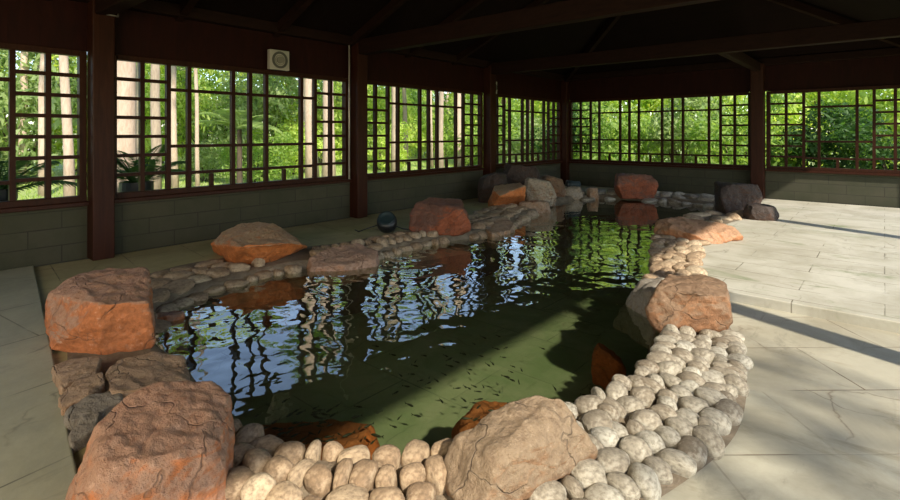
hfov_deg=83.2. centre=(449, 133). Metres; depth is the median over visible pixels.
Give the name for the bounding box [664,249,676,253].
cobbles
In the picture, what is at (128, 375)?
flat rock
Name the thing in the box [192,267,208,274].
cobbles
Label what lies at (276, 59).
wall speaker
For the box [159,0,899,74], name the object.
ceiling
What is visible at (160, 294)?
cobbles
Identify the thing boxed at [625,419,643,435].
cobbles
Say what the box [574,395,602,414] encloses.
cobbles
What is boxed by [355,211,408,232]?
floodlight
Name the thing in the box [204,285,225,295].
cobbles
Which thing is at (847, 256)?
floor
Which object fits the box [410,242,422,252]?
cobbles
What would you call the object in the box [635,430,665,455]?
cobbles
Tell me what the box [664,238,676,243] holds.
cobbles
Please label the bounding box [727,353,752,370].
cobbles
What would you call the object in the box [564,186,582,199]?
boulder
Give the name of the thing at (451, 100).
shrub
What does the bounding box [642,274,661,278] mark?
cobbles
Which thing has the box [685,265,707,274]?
cobbles
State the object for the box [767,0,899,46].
roof beam
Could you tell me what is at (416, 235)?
cobbles
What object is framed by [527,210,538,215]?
cobbles
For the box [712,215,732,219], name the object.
cobbles
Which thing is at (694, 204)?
cobbles
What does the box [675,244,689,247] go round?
cobbles
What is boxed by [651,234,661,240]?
cobbles
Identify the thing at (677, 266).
cobbles
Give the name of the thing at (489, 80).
timber post
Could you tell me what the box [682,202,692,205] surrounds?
cobbles
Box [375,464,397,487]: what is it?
cobbles
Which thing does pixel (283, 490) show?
cobbles
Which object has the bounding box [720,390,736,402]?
cobbles
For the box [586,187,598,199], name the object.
boulder
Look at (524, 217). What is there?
cobbles
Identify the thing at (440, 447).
cobbles
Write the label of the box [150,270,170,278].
cobbles
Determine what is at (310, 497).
cobbles
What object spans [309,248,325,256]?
cobbles
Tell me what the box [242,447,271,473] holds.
cobbles
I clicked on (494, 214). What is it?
cobbles
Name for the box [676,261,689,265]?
cobbles
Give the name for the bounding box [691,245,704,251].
cobbles
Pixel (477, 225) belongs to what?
cobbles
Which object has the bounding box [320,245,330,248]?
cobbles
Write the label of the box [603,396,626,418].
cobbles
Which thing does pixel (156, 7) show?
roof beam
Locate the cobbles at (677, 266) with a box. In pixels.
[672,264,685,271]
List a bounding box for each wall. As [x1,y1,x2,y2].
[0,0,560,100]
[0,163,560,270]
[570,56,899,100]
[570,163,899,207]
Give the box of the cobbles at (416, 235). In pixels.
[408,232,420,238]
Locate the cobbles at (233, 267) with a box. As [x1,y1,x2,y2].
[227,262,250,271]
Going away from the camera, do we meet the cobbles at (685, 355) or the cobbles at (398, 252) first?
the cobbles at (685, 355)
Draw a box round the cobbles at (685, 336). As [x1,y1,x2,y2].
[679,333,695,341]
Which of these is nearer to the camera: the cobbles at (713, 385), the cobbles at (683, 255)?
the cobbles at (713, 385)
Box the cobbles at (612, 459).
[595,447,629,474]
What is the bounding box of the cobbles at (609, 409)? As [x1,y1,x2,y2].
[597,403,619,422]
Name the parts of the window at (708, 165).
sill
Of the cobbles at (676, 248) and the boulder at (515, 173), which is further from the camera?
the boulder at (515, 173)
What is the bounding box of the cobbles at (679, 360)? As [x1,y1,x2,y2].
[671,354,686,368]
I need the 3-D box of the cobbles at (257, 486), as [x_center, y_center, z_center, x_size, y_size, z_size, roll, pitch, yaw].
[-0.795,1.484,2.107,0.144,0.136,0.071,0,0,-37]
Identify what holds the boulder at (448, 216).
on the trim at (301, 258)
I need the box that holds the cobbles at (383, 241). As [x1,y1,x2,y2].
[376,238,388,246]
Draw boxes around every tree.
[18,52,27,183]
[38,53,43,196]
[59,55,75,195]
[117,61,137,191]
[136,63,145,171]
[148,65,246,167]
[150,64,161,188]
[171,66,178,187]
[194,68,199,185]
[303,78,304,171]
[304,79,318,177]
[321,80,335,176]
[390,87,394,171]
[402,88,407,164]
[430,91,433,167]
[434,91,465,113]
[439,91,443,167]
[457,93,460,165]
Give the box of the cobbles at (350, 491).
[325,483,369,499]
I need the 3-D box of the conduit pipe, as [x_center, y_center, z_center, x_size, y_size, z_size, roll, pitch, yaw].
[-1.793,-0.390,9.018,0.031,2.380,0.031,0,0,41]
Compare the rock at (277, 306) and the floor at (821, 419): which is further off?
the rock at (277, 306)
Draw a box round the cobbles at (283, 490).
[266,480,303,499]
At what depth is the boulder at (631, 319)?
4.55 m
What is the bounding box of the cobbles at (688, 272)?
[676,269,690,274]
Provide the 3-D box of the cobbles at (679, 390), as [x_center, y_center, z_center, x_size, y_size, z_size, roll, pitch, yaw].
[1.336,1.526,2.953,0.121,0.104,0.156,-1,0,-43]
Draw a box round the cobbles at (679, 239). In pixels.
[676,238,688,242]
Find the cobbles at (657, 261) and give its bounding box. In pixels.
[650,260,661,265]
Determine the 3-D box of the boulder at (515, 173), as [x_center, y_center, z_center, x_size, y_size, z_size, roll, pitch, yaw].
[1.681,1.138,12.004,0.974,0.882,0.542,0,0,1]
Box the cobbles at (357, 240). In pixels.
[351,238,365,245]
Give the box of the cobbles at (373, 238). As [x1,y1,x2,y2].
[367,236,382,242]
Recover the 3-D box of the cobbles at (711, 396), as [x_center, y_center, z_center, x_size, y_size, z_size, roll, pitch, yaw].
[1.496,1.535,2.913,0.134,0.128,0.189,0,0,-37]
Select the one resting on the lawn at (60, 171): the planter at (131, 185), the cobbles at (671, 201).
the planter at (131, 185)
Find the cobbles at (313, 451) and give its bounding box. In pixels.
[304,439,321,462]
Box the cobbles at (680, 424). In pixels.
[665,415,692,436]
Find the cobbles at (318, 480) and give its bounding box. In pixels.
[304,463,332,496]
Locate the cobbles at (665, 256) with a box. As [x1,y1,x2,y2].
[660,253,677,260]
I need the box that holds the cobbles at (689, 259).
[686,257,702,265]
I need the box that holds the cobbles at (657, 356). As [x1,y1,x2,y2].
[646,350,675,363]
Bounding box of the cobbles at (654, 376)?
[646,373,664,388]
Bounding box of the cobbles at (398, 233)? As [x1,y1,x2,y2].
[394,231,405,236]
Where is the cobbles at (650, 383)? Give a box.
[640,376,663,397]
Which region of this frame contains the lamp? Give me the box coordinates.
[565,180,580,186]
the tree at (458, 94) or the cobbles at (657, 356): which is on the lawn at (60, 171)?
the tree at (458, 94)
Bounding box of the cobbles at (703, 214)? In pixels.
[687,212,710,216]
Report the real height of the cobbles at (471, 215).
0.161 m
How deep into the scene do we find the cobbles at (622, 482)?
2.18 m
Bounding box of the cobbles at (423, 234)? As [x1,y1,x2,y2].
[419,230,426,236]
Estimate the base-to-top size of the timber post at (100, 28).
3.120 m
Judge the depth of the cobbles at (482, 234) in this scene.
7.91 m
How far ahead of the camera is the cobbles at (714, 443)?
2.48 m
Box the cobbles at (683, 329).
[679,326,695,336]
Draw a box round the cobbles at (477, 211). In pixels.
[473,210,487,213]
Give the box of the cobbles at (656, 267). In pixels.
[649,264,663,273]
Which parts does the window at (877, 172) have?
sill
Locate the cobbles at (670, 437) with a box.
[654,425,680,448]
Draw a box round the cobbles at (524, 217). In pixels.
[518,215,530,220]
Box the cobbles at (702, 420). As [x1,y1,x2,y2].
[698,416,718,432]
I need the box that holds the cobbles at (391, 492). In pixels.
[369,486,404,499]
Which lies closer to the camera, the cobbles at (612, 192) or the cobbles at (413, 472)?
the cobbles at (413, 472)
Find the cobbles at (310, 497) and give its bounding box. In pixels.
[303,495,320,499]
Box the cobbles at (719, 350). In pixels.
[710,346,727,357]
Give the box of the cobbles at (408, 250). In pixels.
[398,246,412,255]
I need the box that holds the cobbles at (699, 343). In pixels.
[692,339,710,348]
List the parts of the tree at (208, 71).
crown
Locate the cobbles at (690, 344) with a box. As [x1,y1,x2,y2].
[679,340,695,347]
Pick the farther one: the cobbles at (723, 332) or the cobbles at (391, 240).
the cobbles at (391, 240)
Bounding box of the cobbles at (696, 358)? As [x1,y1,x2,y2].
[692,356,709,368]
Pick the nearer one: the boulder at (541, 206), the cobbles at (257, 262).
the cobbles at (257, 262)
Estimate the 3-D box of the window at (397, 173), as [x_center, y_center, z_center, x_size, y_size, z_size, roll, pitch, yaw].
[-0.458,-0.070,10.745,0.200,1.860,3.800,0,0,41]
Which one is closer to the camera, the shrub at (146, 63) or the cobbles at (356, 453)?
the cobbles at (356, 453)
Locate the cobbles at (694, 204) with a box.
[692,203,703,206]
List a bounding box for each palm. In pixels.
[192,108,282,182]
[413,110,469,156]
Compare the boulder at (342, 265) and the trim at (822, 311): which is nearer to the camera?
the trim at (822, 311)
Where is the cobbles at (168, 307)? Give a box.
[156,303,178,312]
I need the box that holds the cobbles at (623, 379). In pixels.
[612,374,631,390]
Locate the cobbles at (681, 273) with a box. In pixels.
[674,271,688,275]
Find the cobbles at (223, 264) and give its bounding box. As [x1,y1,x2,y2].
[211,262,232,267]
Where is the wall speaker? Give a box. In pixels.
[267,49,288,70]
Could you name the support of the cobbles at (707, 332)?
on the trim at (301, 258)
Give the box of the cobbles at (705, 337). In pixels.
[695,335,711,344]
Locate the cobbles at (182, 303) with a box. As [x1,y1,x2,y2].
[172,297,193,310]
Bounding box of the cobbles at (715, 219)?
[709,217,722,222]
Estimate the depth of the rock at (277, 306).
5.61 m
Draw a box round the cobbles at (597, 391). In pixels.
[591,387,605,401]
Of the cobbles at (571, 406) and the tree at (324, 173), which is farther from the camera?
the tree at (324, 173)
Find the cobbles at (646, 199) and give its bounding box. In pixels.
[641,198,657,201]
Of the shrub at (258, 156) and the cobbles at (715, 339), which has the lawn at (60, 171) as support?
the shrub at (258, 156)
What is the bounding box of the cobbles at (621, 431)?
[612,420,628,439]
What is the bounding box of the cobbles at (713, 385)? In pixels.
[701,382,725,390]
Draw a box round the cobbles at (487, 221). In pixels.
[477,219,493,225]
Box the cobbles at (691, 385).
[679,380,698,395]
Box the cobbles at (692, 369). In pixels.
[682,366,701,375]
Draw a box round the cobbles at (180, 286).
[161,279,194,294]
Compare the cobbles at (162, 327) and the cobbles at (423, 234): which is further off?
the cobbles at (423, 234)
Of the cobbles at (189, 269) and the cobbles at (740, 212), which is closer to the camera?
the cobbles at (189, 269)
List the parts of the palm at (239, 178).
stem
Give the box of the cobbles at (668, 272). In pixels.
[665,271,674,275]
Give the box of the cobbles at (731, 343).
[727,341,746,354]
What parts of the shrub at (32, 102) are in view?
stem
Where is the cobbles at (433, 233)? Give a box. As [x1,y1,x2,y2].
[427,230,438,236]
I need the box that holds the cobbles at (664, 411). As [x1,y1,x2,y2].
[649,403,677,425]
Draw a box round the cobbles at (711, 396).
[694,386,727,407]
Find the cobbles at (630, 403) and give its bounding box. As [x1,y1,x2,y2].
[616,395,644,415]
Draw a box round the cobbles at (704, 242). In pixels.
[698,240,710,245]
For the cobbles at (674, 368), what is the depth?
3.19 m
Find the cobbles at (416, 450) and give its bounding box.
[401,439,429,466]
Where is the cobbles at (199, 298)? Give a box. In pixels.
[187,292,208,305]
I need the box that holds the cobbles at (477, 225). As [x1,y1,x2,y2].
[471,221,485,228]
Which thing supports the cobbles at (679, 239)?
on the trim at (301, 258)
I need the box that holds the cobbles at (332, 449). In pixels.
[322,441,343,461]
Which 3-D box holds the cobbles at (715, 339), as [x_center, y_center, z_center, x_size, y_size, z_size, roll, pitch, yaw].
[1.992,1.539,3.706,0.121,0.089,0.173,0,0,-42]
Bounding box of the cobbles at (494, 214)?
[484,212,499,217]
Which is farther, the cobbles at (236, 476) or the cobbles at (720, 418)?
the cobbles at (720, 418)
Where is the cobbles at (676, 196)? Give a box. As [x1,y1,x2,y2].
[672,194,684,198]
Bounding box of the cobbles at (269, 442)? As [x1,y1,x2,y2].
[250,434,283,455]
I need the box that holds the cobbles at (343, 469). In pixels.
[333,458,352,489]
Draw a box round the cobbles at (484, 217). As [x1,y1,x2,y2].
[479,215,491,219]
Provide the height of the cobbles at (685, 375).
0.113 m
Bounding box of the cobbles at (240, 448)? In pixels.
[233,442,254,467]
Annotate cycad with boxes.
[0,152,76,200]
[117,144,184,191]
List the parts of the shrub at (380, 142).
stem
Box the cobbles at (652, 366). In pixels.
[635,359,659,373]
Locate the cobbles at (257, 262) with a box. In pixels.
[251,258,264,266]
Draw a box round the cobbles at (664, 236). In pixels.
[662,235,675,238]
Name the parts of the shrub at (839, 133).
stem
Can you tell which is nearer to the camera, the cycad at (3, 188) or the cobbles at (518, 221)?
the cycad at (3, 188)
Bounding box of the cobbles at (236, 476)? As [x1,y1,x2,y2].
[225,465,254,499]
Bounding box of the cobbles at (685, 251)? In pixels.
[676,249,690,254]
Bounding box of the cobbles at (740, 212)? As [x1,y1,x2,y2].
[732,210,742,216]
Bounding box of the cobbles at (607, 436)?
[588,426,619,447]
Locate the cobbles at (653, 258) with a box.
[649,256,662,262]
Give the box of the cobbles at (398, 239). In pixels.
[394,236,403,242]
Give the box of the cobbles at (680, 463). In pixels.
[655,448,696,477]
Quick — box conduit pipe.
[348,45,349,178]
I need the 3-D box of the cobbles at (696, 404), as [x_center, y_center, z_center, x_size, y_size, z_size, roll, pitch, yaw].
[1.365,1.532,2.840,0.171,0.110,0.181,0,0,8]
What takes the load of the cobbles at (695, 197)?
on the trim at (301, 258)
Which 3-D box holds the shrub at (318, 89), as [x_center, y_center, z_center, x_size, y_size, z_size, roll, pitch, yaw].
[-9.676,-2.084,34.228,4.743,8.150,5.260,0,0,5]
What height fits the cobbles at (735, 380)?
0.118 m
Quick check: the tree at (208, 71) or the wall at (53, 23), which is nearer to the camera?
the wall at (53, 23)
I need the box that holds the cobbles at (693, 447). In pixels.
[676,435,706,468]
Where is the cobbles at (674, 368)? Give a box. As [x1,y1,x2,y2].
[657,361,681,375]
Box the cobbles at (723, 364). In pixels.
[710,360,732,367]
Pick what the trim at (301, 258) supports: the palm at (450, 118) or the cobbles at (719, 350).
the cobbles at (719, 350)
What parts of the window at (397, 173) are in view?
sill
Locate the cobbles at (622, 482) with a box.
[606,471,640,499]
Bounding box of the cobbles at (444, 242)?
[438,237,449,247]
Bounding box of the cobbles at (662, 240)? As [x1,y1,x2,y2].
[653,238,664,242]
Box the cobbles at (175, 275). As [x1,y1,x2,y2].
[163,271,194,280]
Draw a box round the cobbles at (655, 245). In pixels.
[651,244,664,247]
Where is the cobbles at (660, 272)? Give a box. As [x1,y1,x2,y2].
[653,270,666,277]
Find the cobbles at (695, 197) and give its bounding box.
[688,195,698,199]
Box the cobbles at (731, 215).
[724,212,741,219]
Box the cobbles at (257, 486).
[240,472,276,499]
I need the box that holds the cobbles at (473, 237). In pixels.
[469,233,479,240]
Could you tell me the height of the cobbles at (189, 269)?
0.102 m
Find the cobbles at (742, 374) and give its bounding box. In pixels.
[724,366,747,380]
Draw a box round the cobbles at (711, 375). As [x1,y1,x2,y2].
[701,369,725,383]
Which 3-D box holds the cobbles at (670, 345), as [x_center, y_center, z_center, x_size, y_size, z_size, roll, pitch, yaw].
[1.503,1.501,3.541,0.159,0.108,0.081,0,0,33]
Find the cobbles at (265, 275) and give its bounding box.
[254,270,272,282]
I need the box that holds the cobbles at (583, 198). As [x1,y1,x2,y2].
[579,197,594,200]
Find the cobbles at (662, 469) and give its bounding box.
[642,455,672,484]
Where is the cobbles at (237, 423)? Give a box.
[233,419,242,434]
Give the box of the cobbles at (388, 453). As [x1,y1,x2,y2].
[372,444,400,469]
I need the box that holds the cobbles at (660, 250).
[648,248,664,252]
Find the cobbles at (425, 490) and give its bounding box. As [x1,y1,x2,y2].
[405,481,435,499]
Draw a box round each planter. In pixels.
[0,188,17,200]
[119,180,153,191]
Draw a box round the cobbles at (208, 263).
[194,259,223,267]
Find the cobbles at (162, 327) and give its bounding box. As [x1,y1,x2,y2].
[155,319,171,338]
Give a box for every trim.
[67,192,746,499]
[175,0,197,21]
[182,223,649,381]
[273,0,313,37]
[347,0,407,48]
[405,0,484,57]
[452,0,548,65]
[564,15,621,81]
[727,287,899,333]
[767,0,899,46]
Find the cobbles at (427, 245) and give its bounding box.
[421,241,431,249]
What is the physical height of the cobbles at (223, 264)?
0.112 m
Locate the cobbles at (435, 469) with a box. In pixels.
[424,454,446,494]
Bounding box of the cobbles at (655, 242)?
[650,241,663,247]
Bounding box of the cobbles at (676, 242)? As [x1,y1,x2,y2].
[672,240,686,244]
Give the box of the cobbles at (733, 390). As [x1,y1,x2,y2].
[722,384,737,397]
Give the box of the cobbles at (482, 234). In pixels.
[478,231,487,239]
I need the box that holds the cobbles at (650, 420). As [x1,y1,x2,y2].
[629,409,662,430]
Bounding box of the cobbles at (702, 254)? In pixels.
[688,251,705,258]
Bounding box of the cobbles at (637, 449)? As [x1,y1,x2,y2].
[619,434,652,462]
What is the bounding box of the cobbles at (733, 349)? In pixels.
[726,345,744,354]
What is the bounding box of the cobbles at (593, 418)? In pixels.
[578,409,612,432]
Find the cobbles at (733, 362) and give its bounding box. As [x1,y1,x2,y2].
[727,359,747,374]
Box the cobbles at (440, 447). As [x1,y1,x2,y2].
[430,438,452,457]
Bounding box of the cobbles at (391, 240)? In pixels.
[387,237,395,243]
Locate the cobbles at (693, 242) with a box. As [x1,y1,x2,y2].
[687,240,701,245]
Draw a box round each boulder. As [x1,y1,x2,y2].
[44,267,155,354]
[65,380,234,499]
[210,222,306,263]
[307,243,378,287]
[409,197,470,235]
[444,395,597,499]
[478,172,507,202]
[485,217,514,248]
[488,183,525,206]
[503,163,539,184]
[518,200,550,212]
[524,178,556,206]
[541,175,565,196]
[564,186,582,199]
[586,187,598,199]
[613,277,664,348]
[614,173,657,198]
[645,274,732,334]
[653,216,743,243]
[714,181,762,213]
[743,203,778,220]
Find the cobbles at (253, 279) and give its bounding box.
[246,275,257,287]
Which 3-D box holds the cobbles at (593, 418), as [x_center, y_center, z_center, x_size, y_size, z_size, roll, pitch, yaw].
[0.759,1.511,2.631,0.159,0.124,0.200,0,0,-13]
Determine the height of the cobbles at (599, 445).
0.122 m
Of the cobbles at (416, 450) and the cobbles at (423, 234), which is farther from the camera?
the cobbles at (423, 234)
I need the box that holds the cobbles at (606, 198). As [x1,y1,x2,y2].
[604,197,615,199]
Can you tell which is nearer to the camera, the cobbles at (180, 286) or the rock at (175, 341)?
the rock at (175, 341)
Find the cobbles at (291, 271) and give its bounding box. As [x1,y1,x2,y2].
[284,265,301,278]
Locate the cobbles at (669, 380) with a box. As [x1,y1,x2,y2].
[659,372,681,387]
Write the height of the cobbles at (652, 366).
0.087 m
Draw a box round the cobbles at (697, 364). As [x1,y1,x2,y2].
[687,361,708,371]
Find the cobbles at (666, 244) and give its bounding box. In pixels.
[664,242,675,246]
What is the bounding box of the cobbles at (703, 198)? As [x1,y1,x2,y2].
[697,196,714,201]
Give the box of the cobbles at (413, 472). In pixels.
[399,462,425,494]
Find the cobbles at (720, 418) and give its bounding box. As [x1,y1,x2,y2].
[699,407,731,435]
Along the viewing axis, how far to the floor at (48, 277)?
6.36 m
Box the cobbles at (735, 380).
[724,374,748,397]
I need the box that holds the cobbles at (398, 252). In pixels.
[392,248,401,259]
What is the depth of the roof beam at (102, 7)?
5.74 m
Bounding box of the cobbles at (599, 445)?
[587,433,603,450]
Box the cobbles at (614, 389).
[605,381,627,399]
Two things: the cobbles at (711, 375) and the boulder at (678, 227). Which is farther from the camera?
the boulder at (678, 227)
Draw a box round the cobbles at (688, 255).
[686,254,701,259]
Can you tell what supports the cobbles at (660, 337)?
on the trim at (301, 258)
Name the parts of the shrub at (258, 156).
stem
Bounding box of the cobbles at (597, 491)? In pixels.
[584,482,623,499]
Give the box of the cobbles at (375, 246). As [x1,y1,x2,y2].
[365,243,382,250]
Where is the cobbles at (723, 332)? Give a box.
[719,330,744,341]
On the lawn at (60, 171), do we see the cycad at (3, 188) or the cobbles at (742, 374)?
the cycad at (3, 188)
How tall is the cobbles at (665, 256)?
0.132 m
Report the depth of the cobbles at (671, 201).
11.64 m
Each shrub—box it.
[0,50,76,176]
[0,53,33,169]
[0,64,6,157]
[1,57,76,170]
[37,54,178,174]
[145,63,205,128]
[145,63,220,168]
[176,66,262,167]
[178,142,229,181]
[184,68,236,152]
[206,74,318,160]
[212,129,297,181]
[214,75,294,161]
[256,121,322,174]
[271,78,339,140]
[275,80,372,165]
[317,81,378,159]
[320,85,380,137]
[368,85,425,158]
[368,89,434,154]
[368,117,415,169]
[379,86,433,156]
[401,89,443,154]
[409,96,453,157]
[414,90,453,152]
[432,94,476,150]
[443,93,546,154]
[443,112,501,165]
[452,104,539,164]
[499,113,556,162]
[500,98,577,154]
[524,101,612,159]
[534,101,606,155]
[573,99,666,160]
[573,101,658,160]
[622,98,747,161]
[631,96,738,163]
[674,93,801,167]
[679,91,821,160]
[745,89,899,169]
[745,99,891,168]
[815,107,899,169]
[859,89,899,169]
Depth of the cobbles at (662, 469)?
2.29 m
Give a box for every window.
[0,42,88,213]
[115,54,351,202]
[368,80,484,180]
[496,94,561,168]
[569,92,750,169]
[765,85,899,176]
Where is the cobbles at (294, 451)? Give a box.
[273,441,305,464]
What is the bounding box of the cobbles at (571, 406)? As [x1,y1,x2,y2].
[565,402,577,418]
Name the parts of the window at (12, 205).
sill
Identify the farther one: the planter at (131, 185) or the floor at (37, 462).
the planter at (131, 185)
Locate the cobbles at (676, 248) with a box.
[673,246,686,250]
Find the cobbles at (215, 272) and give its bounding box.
[206,267,230,277]
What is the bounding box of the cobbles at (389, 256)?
[383,251,394,261]
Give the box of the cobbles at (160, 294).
[152,288,169,302]
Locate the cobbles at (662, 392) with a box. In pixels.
[656,389,677,404]
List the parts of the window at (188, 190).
sill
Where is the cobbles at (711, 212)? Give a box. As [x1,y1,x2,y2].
[705,210,721,214]
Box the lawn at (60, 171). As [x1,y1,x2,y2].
[1,145,893,199]
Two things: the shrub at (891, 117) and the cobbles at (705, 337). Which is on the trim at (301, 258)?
the cobbles at (705, 337)
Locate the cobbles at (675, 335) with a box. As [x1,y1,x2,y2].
[659,331,682,339]
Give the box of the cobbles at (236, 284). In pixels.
[224,279,248,289]
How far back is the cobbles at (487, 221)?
8.38 m
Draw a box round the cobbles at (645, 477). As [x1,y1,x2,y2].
[627,462,661,499]
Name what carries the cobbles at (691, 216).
on the trim at (301, 258)
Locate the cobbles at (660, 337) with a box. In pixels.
[654,335,678,343]
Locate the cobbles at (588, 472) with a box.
[570,458,606,491]
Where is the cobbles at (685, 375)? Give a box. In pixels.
[676,371,705,386]
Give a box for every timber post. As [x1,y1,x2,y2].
[87,0,114,260]
[350,43,367,217]
[483,66,495,175]
[561,81,569,184]
[751,64,764,198]
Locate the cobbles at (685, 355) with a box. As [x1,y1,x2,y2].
[671,347,694,363]
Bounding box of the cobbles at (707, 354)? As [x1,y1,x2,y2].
[690,348,715,363]
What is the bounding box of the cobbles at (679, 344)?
[675,341,691,350]
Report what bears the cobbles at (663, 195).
on the trim at (301, 258)
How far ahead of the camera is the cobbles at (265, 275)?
5.62 m
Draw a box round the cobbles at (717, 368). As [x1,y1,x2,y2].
[709,366,724,372]
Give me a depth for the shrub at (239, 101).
24.29 m
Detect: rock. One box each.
[51,356,101,394]
[58,372,104,415]
[63,391,122,432]
[68,412,99,453]
[104,351,189,398]
[156,311,188,360]
[255,280,300,334]
[262,419,379,459]
[451,400,506,438]
[591,343,625,388]
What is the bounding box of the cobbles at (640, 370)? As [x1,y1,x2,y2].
[634,366,650,376]
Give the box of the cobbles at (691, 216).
[683,214,704,219]
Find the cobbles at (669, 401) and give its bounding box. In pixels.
[656,396,677,410]
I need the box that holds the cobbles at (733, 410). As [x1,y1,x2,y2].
[714,398,743,425]
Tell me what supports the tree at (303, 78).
on the lawn at (60, 171)
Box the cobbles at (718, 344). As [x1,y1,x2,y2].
[714,342,727,350]
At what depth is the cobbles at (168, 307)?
4.52 m
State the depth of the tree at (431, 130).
26.34 m
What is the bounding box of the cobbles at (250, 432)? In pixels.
[235,423,264,443]
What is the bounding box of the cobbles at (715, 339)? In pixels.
[711,337,730,345]
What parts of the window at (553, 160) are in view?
sill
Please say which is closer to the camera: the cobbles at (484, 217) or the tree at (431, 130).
the cobbles at (484, 217)
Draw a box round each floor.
[0,266,76,499]
[34,185,693,471]
[188,226,653,454]
[660,301,899,499]
[697,194,899,317]
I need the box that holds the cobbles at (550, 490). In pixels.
[527,480,566,499]
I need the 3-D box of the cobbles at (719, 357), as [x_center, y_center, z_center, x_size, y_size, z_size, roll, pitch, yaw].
[1.812,1.535,3.407,0.115,0.099,0.153,0,0,24]
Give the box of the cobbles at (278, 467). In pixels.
[263,455,293,482]
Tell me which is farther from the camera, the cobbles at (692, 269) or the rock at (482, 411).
the cobbles at (692, 269)
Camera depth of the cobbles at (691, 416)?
2.69 m
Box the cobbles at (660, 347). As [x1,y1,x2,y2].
[650,344,671,353]
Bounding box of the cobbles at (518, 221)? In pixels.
[512,219,522,225]
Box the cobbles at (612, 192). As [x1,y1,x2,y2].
[605,190,616,194]
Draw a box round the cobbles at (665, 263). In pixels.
[659,260,675,267]
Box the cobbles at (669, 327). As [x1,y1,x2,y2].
[662,324,679,333]
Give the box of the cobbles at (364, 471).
[348,458,378,492]
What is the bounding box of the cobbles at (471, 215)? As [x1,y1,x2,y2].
[468,214,477,218]
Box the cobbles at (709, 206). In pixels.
[703,204,713,208]
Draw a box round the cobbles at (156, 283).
[150,278,171,289]
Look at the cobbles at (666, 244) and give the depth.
6.71 m
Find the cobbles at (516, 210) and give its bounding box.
[506,208,520,213]
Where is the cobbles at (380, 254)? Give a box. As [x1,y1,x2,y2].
[378,252,383,263]
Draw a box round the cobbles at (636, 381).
[626,375,643,387]
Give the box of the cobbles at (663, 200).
[658,198,667,202]
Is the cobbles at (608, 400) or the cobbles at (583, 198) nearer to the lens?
the cobbles at (608, 400)
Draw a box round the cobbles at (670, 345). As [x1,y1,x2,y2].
[653,341,676,348]
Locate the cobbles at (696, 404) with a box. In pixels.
[677,396,708,414]
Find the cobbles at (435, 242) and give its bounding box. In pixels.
[431,239,438,248]
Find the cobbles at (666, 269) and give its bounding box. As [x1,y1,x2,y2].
[660,267,674,271]
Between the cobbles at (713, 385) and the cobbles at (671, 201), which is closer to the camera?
the cobbles at (713, 385)
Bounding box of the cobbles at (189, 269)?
[170,267,195,271]
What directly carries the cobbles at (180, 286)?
on the trim at (301, 258)
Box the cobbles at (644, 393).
[629,386,655,407]
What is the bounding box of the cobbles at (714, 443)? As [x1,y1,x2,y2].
[692,424,724,459]
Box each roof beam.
[70,0,564,80]
[95,0,145,15]
[358,0,717,54]
[488,18,899,74]
[565,47,899,80]
[718,52,760,70]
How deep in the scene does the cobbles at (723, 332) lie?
3.83 m
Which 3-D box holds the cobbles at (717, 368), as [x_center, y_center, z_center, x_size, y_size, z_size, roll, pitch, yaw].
[1.731,1.537,3.243,0.070,0.087,0.156,0,0,-44]
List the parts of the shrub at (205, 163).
stem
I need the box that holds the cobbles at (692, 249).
[687,246,698,251]
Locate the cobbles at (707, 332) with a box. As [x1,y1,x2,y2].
[699,329,713,338]
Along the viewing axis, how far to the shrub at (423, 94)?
38.82 m
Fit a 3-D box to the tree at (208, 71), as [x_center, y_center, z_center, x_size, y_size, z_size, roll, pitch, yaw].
[-14.040,-3.082,27.479,8.880,9.679,6.289,0,0,-5]
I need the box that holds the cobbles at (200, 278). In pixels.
[187,274,211,283]
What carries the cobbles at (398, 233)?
on the trim at (301, 258)
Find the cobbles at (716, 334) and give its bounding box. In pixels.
[712,330,722,337]
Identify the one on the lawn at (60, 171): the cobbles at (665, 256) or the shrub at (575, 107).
the shrub at (575, 107)
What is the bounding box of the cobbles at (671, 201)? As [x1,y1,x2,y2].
[667,199,681,203]
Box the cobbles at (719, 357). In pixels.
[712,353,727,361]
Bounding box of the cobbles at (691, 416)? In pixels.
[676,408,699,426]
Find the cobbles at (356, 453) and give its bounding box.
[337,445,370,466]
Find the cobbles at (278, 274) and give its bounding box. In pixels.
[273,269,283,280]
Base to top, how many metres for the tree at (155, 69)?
10.403 m
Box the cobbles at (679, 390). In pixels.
[668,384,692,399]
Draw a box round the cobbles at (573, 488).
[559,475,583,499]
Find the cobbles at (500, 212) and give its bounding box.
[490,210,503,215]
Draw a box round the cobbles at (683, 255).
[673,252,685,259]
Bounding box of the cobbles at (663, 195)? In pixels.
[660,194,671,196]
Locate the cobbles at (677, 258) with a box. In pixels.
[671,256,685,261]
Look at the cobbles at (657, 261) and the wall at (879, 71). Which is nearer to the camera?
the cobbles at (657, 261)
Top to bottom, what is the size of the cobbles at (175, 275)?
0.143 m
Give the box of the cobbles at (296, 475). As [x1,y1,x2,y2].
[287,458,314,487]
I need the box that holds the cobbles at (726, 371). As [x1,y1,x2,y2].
[722,368,739,376]
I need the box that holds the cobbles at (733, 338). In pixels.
[721,335,744,344]
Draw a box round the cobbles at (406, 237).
[400,235,412,240]
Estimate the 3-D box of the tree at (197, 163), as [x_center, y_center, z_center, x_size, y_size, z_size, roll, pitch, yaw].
[-7.750,-3.279,14.391,4.085,10.064,4.680,0,0,21]
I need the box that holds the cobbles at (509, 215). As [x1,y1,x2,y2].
[501,213,513,217]

